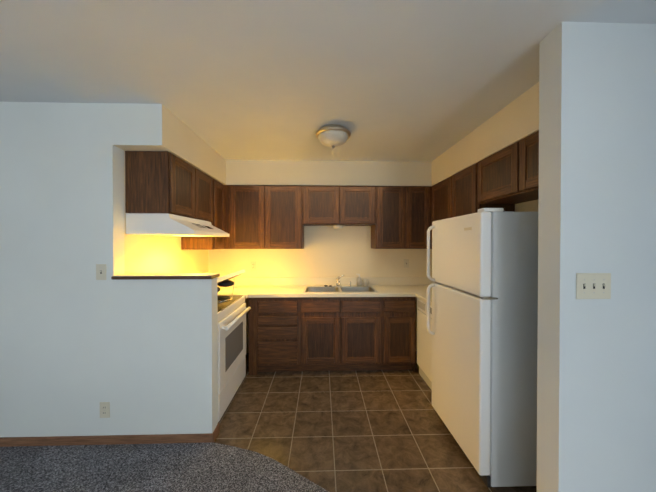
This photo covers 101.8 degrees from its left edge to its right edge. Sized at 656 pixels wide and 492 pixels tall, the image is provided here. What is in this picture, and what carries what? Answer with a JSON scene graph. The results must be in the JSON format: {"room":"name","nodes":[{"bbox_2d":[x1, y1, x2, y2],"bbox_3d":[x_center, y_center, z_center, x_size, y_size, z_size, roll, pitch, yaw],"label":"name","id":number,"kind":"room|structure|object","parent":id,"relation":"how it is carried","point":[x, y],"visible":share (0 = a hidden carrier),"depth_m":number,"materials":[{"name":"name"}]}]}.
{"room":"kitchen","nodes":[
{"label":"kitchen","id":0,"kind":"room"},
{"bbox_2d":[0,102,219,446],"bbox_3d":[-2.715,0.212,1.967,3.728,2.490,0.162,0,0,-2],"label":"wall","id":1,"kind":"structure","parent":0,"point":[79,342],"depth_m":1.93,"materials":[{"name":"white paint"}]},
{"bbox_2d":[96,264,105,279],"bbox_3d":[-1.652,0.189,1.929,0.072,0.115,0.013,0,0,-2],"label":"light switch","id":2,"kind":"object","parent":1,"relation":"attached to","point":[100,271],"visible":1,"depth_m":1.93,"materials":[{"name":"beige plastic"}]},
{"bbox_2d":[100,402,109,417],"bbox_3d":[-1.634,1.195,1.942,0.072,0.115,0.007,0,0,-2],"label":"electrical outlet","id":3,"kind":"object","parent":1,"relation":"attached to","point":[104,409],"visible":1,"depth_m":1.94,"materials":[{"name":"beige plastic"}]},
{"bbox_2d":[124,151,208,273],"bbox_3d":[-1.647,0.205,2.807,0.110,2.490,1.520,0,0,-2],"label":"wall","id":4,"kind":"structure","parent":0,"point":[152,254],"depth_m":2.49,"materials":[{"name":"beige paint"}]},
{"bbox_2d":[125,151,200,218],"bbox_3d":[-1.403,-0.496,2.294,0.345,0.476,0.476,0,0,-2],"label":"upper cabinet","id":5,"kind":"object","parent":4,"relation":"attached to","point":[165,182],"depth_m":2.06,"materials":[{"name":"brown wood"}]},
{"bbox_2d":[126,213,228,236],"bbox_3d":[-1.318,-0.173,2.460,0.521,0.164,0.789,0,0,-2],"label":"range hood","id":6,"kind":"object","parent":5,"relation":"attached to","point":[158,224],"visible":0.98,"depth_m":2.07,"materials":[{"name":"white metal"}]},
{"bbox_2d":[181,181,224,249],"bbox_3d":[-1.422,-0.351,3.004,0.345,0.778,0.410,0,0,-2],"label":"upper cabinet","id":7,"kind":"object","parent":4,"relation":"attached to","point":[187,243],"depth_m":2.96,"materials":[{"name":"brown wood"}]},
{"bbox_2d":[199,172,216,222],"bbox_3d":[-1.412,-0.499,2.634,0.345,0.476,0.468,0,0,-2],"label":"upper cabinet","id":8,"kind":"object","parent":4,"relation":"attached to","point":[208,184],"depth_m":2.77,"materials":[{"name":"brown wood"}]},
{"bbox_2d":[114,104,225,184],"bbox_3d":[-1.409,-0.888,2.582,0.354,0.300,1.296,0,0,-2],"label":"soffit","id":9,"kind":"structure","parent":0,"point":[178,139],"depth_m":2.29,"materials":[{"name":"beige paint"}]},
{"bbox_2d":[208,226,431,352],"bbox_3d":[-0.009,0.197,3.667,3.430,2.490,0.110,0,0,-2],"label":"wall","id":10,"kind":"structure","parent":0,"point":[332,252],"depth_m":3.61,"materials":[{"name":"beige paint"}]},
{"bbox_2d":[225,185,272,248],"bbox_3d":[-0.997,-0.355,3.405,0.559,0.778,0.344,0,0,-2],"label":"upper cabinet","id":11,"kind":"object","parent":10,"relation":"attached to","point":[248,208],"depth_m":3.24,"materials":[{"name":"brown wood"}]},
{"bbox_2d":[250,262,255,269],"bbox_3d":[-1.018,0.268,3.581,0.072,0.115,0.007,0,0,-2],"label":"electrical outlet","id":12,"kind":"object","parent":10,"relation":"attached to","point":[253,265],"visible":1,"depth_m":3.58,"materials":[{"name":"beige plastic"}]},
{"bbox_2d":[273,185,308,248],"bbox_3d":[-0.552,-0.355,3.417,0.596,0.778,0.344,0,0,-2],"label":"upper cabinet","id":13,"kind":"object","parent":10,"relation":"attached to","point":[282,216],"depth_m":3.25,"materials":[{"name":"brown wood"}]},
{"bbox_2d":[309,186,344,225],"bbox_3d":[-0.070,-0.507,3.429,0.519,0.473,0.344,0,0,-2],"label":"upper cabinet","id":14,"kind":"object","parent":10,"relation":"attached to","point":[326,203],"depth_m":3.26,"materials":[{"name":"brown wood"}]},
{"bbox_2d":[332,224,344,228],"bbox_3d":[0.118,-0.242,3.394,0.164,0.056,0.164,0,0,-2],"label":"light","id":15,"kind":"object","parent":14,"relation":"attached to","point":[338,226],"visible":1,"depth_m":3.33,"materials":[{"name":"white glass"}]},
{"bbox_2d":[345,186,376,225],"bbox_3d":[0.314,-0.507,3.439,0.517,0.473,0.344,0,0,-2],"label":"upper cabinet","id":16,"kind":"object","parent":10,"relation":"attached to","point":[360,201],"depth_m":3.27,"materials":[{"name":"brown wood"}]},
{"bbox_2d":[365,186,412,248],"bbox_3d":[0.752,-0.355,3.453,0.508,0.778,0.344,0,0,-2],"label":"upper cabinet","id":17,"kind":"object","parent":10,"relation":"attached to","point":[393,229],"depth_m":3.29,"materials":[{"name":"brown wood"}]},
{"bbox_2d":[404,259,408,267],"bbox_3d":[1.057,0.237,3.634,0.072,0.115,0.013,0,0,-2],"label":"light switch","id":18,"kind":"object","parent":10,"relation":"attached to","point":[406,263],"visible":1,"depth_m":3.64,"materials":[{"name":"beige plastic"}]},
{"bbox_2d":[413,186,430,248],"bbox_3d":[1.072,-0.355,3.461,0.397,0.778,0.344,0,0,-2],"label":"upper cabinet","id":19,"kind":"object","parent":10,"relation":"attached to","point":[421,194],"depth_m":3.30,"materials":[{"name":"brown wood"}]},
{"bbox_2d":[0,0,655,161],"bbox_3d":[-1.332,-1.068,0.239,6.600,0.100,7.250,0,0,-2],"label":"ceiling","id":20,"kind":"structure","parent":0,"point":[410,80],"depth_m":1.49,"materials":[{"name":"paint"}]},
{"bbox_2d":[316,124,350,148],"bbox_3d":[0.038,-0.950,2.373,0.316,0.173,0.316,0,0,-2],"label":"ceiling light","id":21,"kind":"object","parent":20,"relation":"attached to","point":[333,135],"visible":1,"depth_m":2.28,"materials":[{"name":"white glass"}]},
{"bbox_2d":[226,160,429,185],"bbox_3d":[-0.003,-0.896,3.436,3.210,0.300,0.333,0,0,-2],"label":"soffit","id":22,"kind":"structure","parent":0,"point":[238,172],"depth_m":3.27,"materials":[{"name":"beige paint"}]},
{"bbox_2d":[214,351,536,491],"bbox_3d":[-1.332,1.522,0.261,6.600,0.100,7.250,0,0,-2],"label":"floor","id":23,"kind":"structure","parent":0,"point":[364,431],"depth_m":2.09,"materials":[{"name":"tile"}]},
{"bbox_2d":[0,442,328,491],"bbox_3d":[-1.428,1.472,-0.648,6.118,0.014,5.198,0,0,-2],"label":"floor carpet","id":24,"kind":"object","parent":23,"relation":"on","point":[191,467],"visible":0.94,"depth_m":1.72,"materials":[{"name":"grey carpet"}]},
{"bbox_2d":[217,269,250,421],"bbox_3d":[-1.197,0.853,2.495,0.747,1.199,0.770,0,0,-2],"label":"stove","id":25,"kind":"object","parent":23,"relation":"on","point":[233,310],"visible":0.21,"depth_m":2.42,"materials":[{"name":"white metal"}]},
{"bbox_2d":[249,297,300,374],"bbox_3d":[-0.619,1.009,3.286,0.576,0.872,0.626,0,0,-2],"label":"base cabinet","id":26,"kind":"object","parent":23,"relation":"on","point":[274,323],"depth_m":2.98,"materials":[{"name":"brown wood"}]},
{"bbox_2d":[301,297,348,370],"bbox_3d":[-0.077,1.009,3.301,0.545,0.872,0.626,0,0,-2],"label":"base cabinet","id":27,"kind":"object","parent":23,"relation":"on","point":[328,333],"depth_m":2.99,"materials":[{"name":"brown wood"}]},
{"bbox_2d":[349,297,384,370],"bbox_3d":[0.327,1.009,3.312,0.548,0.872,0.626,0,0,-2],"label":"base cabinet","id":28,"kind":"object","parent":23,"relation":"on","point":[366,314],"depth_m":3.01,"materials":[{"name":"brown wood"}]},
{"bbox_2d":[217,277,432,298],"bbox_3d":[0.002,0.501,3.256,3.204,0.140,0.712,0,0,-2],"label":"countertop","id":29,"kind":"structure","parent":28,"relation":"on","point":[295,287],"depth_m":3.41,"materials":[{"name":"laminate"}]},
{"bbox_2d":[303,275,377,292],"bbox_3d":[0.131,0.537,3.279,0.870,0.330,0.460,0,0,-2],"label":"sink","id":30,"kind":"object","parent":29,"relation":"in","point":[332,289],"visible":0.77,"depth_m":3.42,"materials":[{"name":"silver metal"}]},
{"bbox_2d":[356,274,360,285],"bbox_3d":[0.399,0.449,3.550,0.070,0.158,0.060,0,0,-2],"label":"soap dispenser","id":31,"kind":"object","parent":29,"relation":"on","point":[358,281],"visible":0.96,"depth_m":3.52,"materials":[{"name":"grey plastic"}]},
{"bbox_2d":[363,279,368,285],"bbox_3d":[0.494,0.486,3.553,0.074,0.085,0.074,0,0,-2],"label":"cup","id":32,"kind":"object","parent":29,"relation":"on","point":[365,282],"visible":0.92,"depth_m":3.53,"materials":[{"name":"grey plastic"}]},
{"bbox_2d":[385,297,415,371],"bbox_3d":[0.782,1.009,3.324,0.397,0.872,0.626,0,0,-2],"label":"base cabinet","id":33,"kind":"object","parent":23,"relation":"on","point":[400,312],"depth_m":3.02,"materials":[{"name":"brown wood"}]},
{"bbox_2d":[415,284,431,305],"bbox_3d":[1.293,0.506,2.665,0.654,0.140,0.660,0,0,-2],"label":"countertop","id":34,"kind":"structure","parent":33,"relation":"on","point":[421,289],"depth_m":3.06,"materials":[{"name":"laminate"}]},
{"bbox_2d":[417,298,431,389],"bbox_3d":[1.302,1.016,2.748,0.600,0.868,0.568,0,0,-2],"label":"dishwasher","id":35,"kind":"object","parent":23,"relation":"on","point":[424,349],"visible":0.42,"depth_m":2.81,"materials":[{"name":"white metal"}]},
{"bbox_2d":[426,208,537,486],"bbox_3d":[1.217,0.614,1.941,0.782,1.687,0.714,0,0,-2],"label":"fridge","id":36,"kind":"object","parent":23,"relation":"on","point":[484,331],"visible":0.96,"depth_m":1.59,"materials":[{"name":"white metal"}]},
{"bbox_2d":[401,278,433,281],"bbox_3d":[1.276,0.500,3.310,0.654,0.140,0.390,0,0,-2],"label":"countertop","id":37,"kind":"structure","parent":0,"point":[407,279],"depth_m":3.62,"materials":[{"name":"laminate"}]},
{"bbox_2d":[430,82,538,185],"bbox_3d":[1.466,-0.886,2.333,0.333,0.300,1.950,0,0,-2],"label":"soffit","id":38,"kind":"structure","parent":0,"point":[515,121],"depth_m":2.11,"materials":[{"name":"beige paint"}]},
{"bbox_2d":[515,200,537,211],"bbox_3d":[1.683,0.207,2.516,0.110,2.490,2.284,0,0,-2],"label":"wall","id":39,"kind":"structure","parent":0,"point":[530,206],"depth_m":2.20,"materials":[{"name":"beige paint"}]},
{"bbox_2d":[431,179,446,248],"bbox_3d":[1.438,-0.351,2.996,0.345,0.778,0.570,0,0,-2],"label":"upper cabinet","id":40,"kind":"object","parent":39,"relation":"attached to","point":[439,190],"depth_m":3.07,"materials":[{"name":"brown wood"}]},
{"bbox_2d":[447,164,514,217],"bbox_3d":[1.449,-0.347,2.588,0.345,0.778,0.518,0,0,-2],"label":"upper cabinet","id":41,"kind":"object","parent":39,"relation":"attached to","point":[461,185],"depth_m":2.56,"materials":[{"name":"brown wood"}]},
{"bbox_2d":[475,147,537,206],"bbox_3d":[1.464,-0.548,2.046,0.345,0.368,0.558,0,0,-2],"label":"upper cabinet","id":42,"kind":"object","parent":39,"relation":"attached to","point":[506,179],"depth_m":2.14,"materials":[{"name":"brown wood"}]},
{"bbox_2d":[507,131,538,198],"bbox_3d":[1.475,-0.544,1.635,0.345,0.368,0.530,0,0,-2],"label":"upper cabinet","id":43,"kind":"object","parent":39,"relation":"attached to","point":[523,155],"depth_m":1.79,"materials":[{"name":"brown wood"}]},
{"bbox_2d":[537,22,655,491],"bbox_3d":[1.373,0.218,1.302,0.615,2.490,0.126,0,0,-2],"label":"wall","id":44,"kind":"structure","parent":0,"point":[596,395],"depth_m":1.24,"materials":[{"name":"white paint"}]},
{"bbox_2d":[576,273,610,298],"bbox_3d":[1.222,0.185,1.227,0.164,0.120,0.013,0,0,-2],"label":"light switch","id":45,"kind":"object","parent":44,"relation":"attached to","point":[593,285],"visible":1,"depth_m":1.23,"materials":[{"name":"beige plastic"}]}
]}

